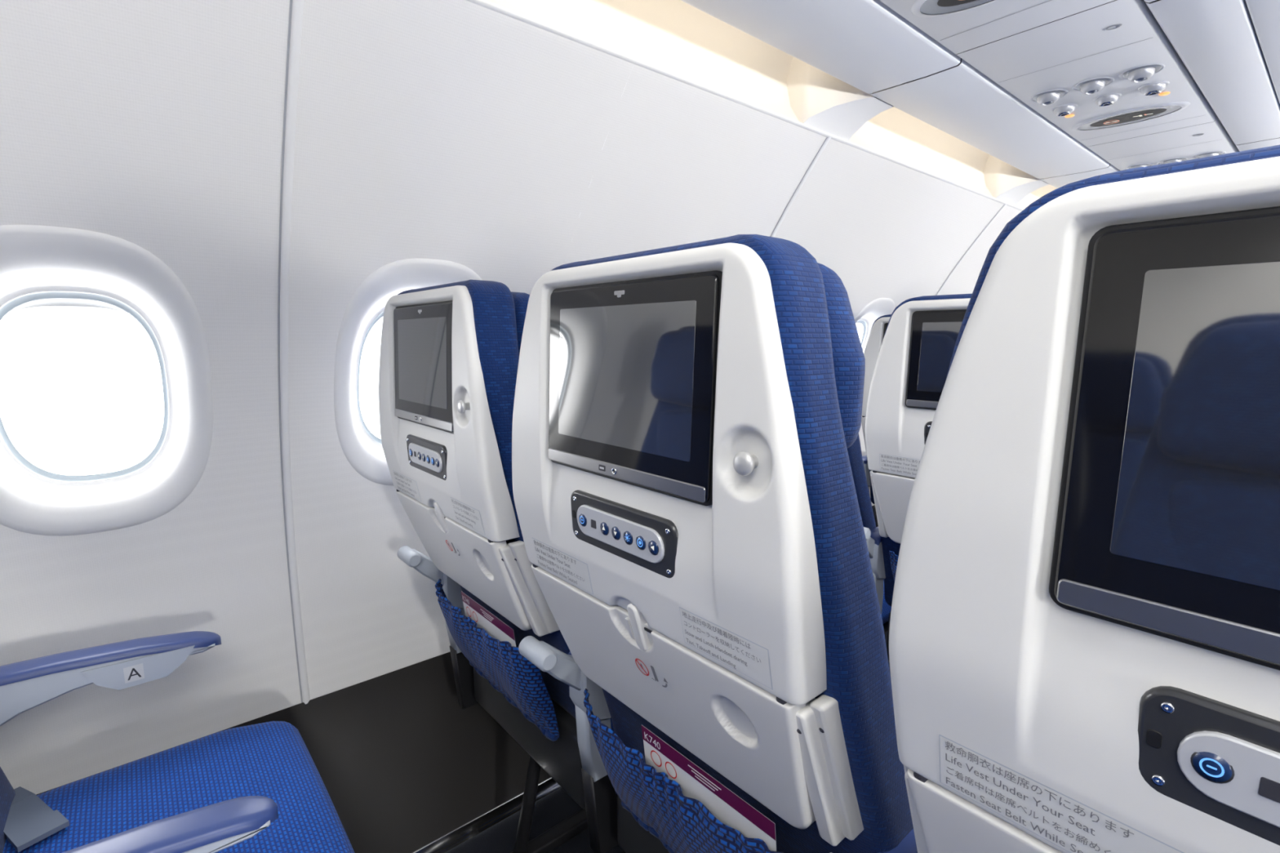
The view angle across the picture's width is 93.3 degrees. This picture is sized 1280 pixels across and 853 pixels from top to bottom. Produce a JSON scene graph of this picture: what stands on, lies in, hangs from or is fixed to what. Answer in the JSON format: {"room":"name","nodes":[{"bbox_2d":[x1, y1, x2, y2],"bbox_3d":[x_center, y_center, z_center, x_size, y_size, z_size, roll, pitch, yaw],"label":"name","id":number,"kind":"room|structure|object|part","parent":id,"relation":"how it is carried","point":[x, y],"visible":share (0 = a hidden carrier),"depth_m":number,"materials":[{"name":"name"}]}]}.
{"room":"aircraft cabin","nodes":[
{"label":"aircraft cabin","id":0,"kind":"room"},
{"bbox_2d":[0,0,1022,795],"bbox_3d":[0.338,-0.142,1.839,7.100,1.281,0.475,-7,11,-40],"label":"wall","id":1,"kind":"structure","parent":0,"point":[437,142],"depth_m":1.09,"materials":[{"name":"grey plastic"}]},
{"bbox_2d":[9,297,860,328],"bbox_3d":[0.210,-0.336,1.931,6.630,0.034,0.012,-7,11,-40],"label":"window shade","id":2,"kind":"object","parent":1,"relation":"attached to","point":[52,301],"visible":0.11,"depth_m":0.97,"materials":[{"name":"white plastic"}]},
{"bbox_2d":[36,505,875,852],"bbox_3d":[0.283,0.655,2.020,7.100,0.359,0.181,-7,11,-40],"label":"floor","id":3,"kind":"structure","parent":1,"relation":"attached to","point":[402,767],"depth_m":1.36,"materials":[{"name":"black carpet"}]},
{"bbox_2d":[277,0,1006,704],"bbox_3d":[0.349,-0.140,1.819,4.897,1.281,0.440,-7,11,-40],"label":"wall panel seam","id":4,"kind":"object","parent":1,"relation":"attached to","point":[296,6],"depth_m":1.11,"materials":[{"name":"grey plastic"}]},
{"bbox_2d":[466,0,1066,210],"bbox_3d":[0.527,-0.854,1.511,7.100,0.226,0.214,-7,11,-40],"label":"light","id":5,"kind":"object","parent":1,"relation":"attached to","point":[675,39],"depth_m":1.42,"materials":[{"name":"white plastic"}]},
{"bbox_2d":[444,631,890,852],"bbox_3d":[1.461,1.033,0.677,7.100,0.001,4.300,-7,11,-40],"label":"floor","id":6,"kind":"structure","parent":0,"point":[557,806],"depth_m":1.38,"materials":[{"name":"black carpet"}]},
{"bbox_2d":[0,631,354,852],"bbox_3d":[-0.736,0.413,0.746,0.623,1.206,0.538,-7,11,-40],"label":"seat","id":7,"kind":"object","parent":6,"relation":"on","point":[272,760],"visible":0.89,"depth_m":0.90,"materials":[{"name":"blue fabric"}]},
{"bbox_3d":[-0.798,0.390,0.968,0.140,0.045,0.004,-7,11,-40],"label":"seat letter panel","id":8,"kind":"part","parent":7,"relation":"part of","materials":[{"name":"grey plastic"}]},
{"bbox_2d":[62,795,278,852],"bbox_3d":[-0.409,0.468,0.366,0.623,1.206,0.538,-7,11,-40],"label":"armrest","id":9,"kind":"object","parent":7,"relation":"attached to","point":[215,828],"visible":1,"depth_m":0.62,"materials":[{"name":"blue plastic"}]},
{"bbox_2d":[378,279,617,852],"bbox_3d":[-0.145,0.337,1.265,0.623,1.206,0.538,-7,11,-40],"label":"seat","id":10,"kind":"object","parent":6,"relation":"on","point":[449,357],"visible":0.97,"depth_m":1.00,"materials":[{"name":"white plastic"}]},
{"bbox_2d":[511,234,913,852],"bbox_3d":[0.192,0.394,0.873,0.623,1.206,0.538,-7,11,-40],"label":"seat","id":11,"kind":"object","parent":6,"relation":"on","point":[686,418],"visible":0.99,"depth_m":0.55,"materials":[{"name":"white plastic"}]},
{"bbox_2d":[847,433,891,633],"bbox_3d":[0.518,0.256,1.823,0.623,1.206,0.538,-7,11,-40],"label":"seat","id":12,"kind":"object","parent":6,"relation":"on","point":[855,453],"visible":0.02,"depth_m":1.50,"materials":[{"name":"blue fabric"}]},
{"bbox_2d":[861,314,891,527],"bbox_3d":[1.180,0.174,2.381,0.623,1.206,0.538,-7,11,-40],"label":"seat","id":13,"kind":"object","parent":6,"relation":"on","point":[876,336],"visible":0.05,"depth_m":2.24,"materials":[{"name":"white plastic"}]},
{"bbox_2d":[863,293,972,662],"bbox_3d":[0.855,0.313,1.431,0.623,1.206,0.538,-7,11,-40],"label":"seat","id":14,"kind":"object","parent":6,"relation":"on","point":[908,379],"visible":0.27,"depth_m":1.27,"materials":[{"name":"white plastic"}]},
{"bbox_2d":[879,144,1279,852],"bbox_3d":[0.531,0.452,0.475,0.616,1.206,0.574,-7,11,-40],"label":"seat","id":15,"kind":"object","parent":6,"relation":"on","point":[1084,630],"visible":1,"depth_m":0.31,"materials":[{"name":"white plastic"}]},
{"bbox_3d":[1.461,-1.099,0.366,7.100,0.070,0.920,-7,11,-40],"label":"ceiling","id":16,"kind":"structure","parent":0,"visible":0},
{"bbox_2d":[680,0,1279,188],"bbox_3d":[0.858,-0.958,1.103,7.094,0.402,0.931,-7,11,-40],"label":"bin","id":17,"kind":"object","parent":16,"relation":"attached to","point":[1230,49],"visible":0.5,"depth_m":1.32,"materials":[{"name":"white plastic"}]},
{"bbox_2d":[880,0,1239,170],"bbox_3d":[0.800,-0.774,1.199,7.077,0.035,0.298,-7,11,-40],"label":"overhead control panel","id":18,"kind":"object","parent":17,"relation":"attached to","point":[1109,72],"visible":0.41,"depth_m":1.34,"materials":[{"name":"white plastic"}]}
]}

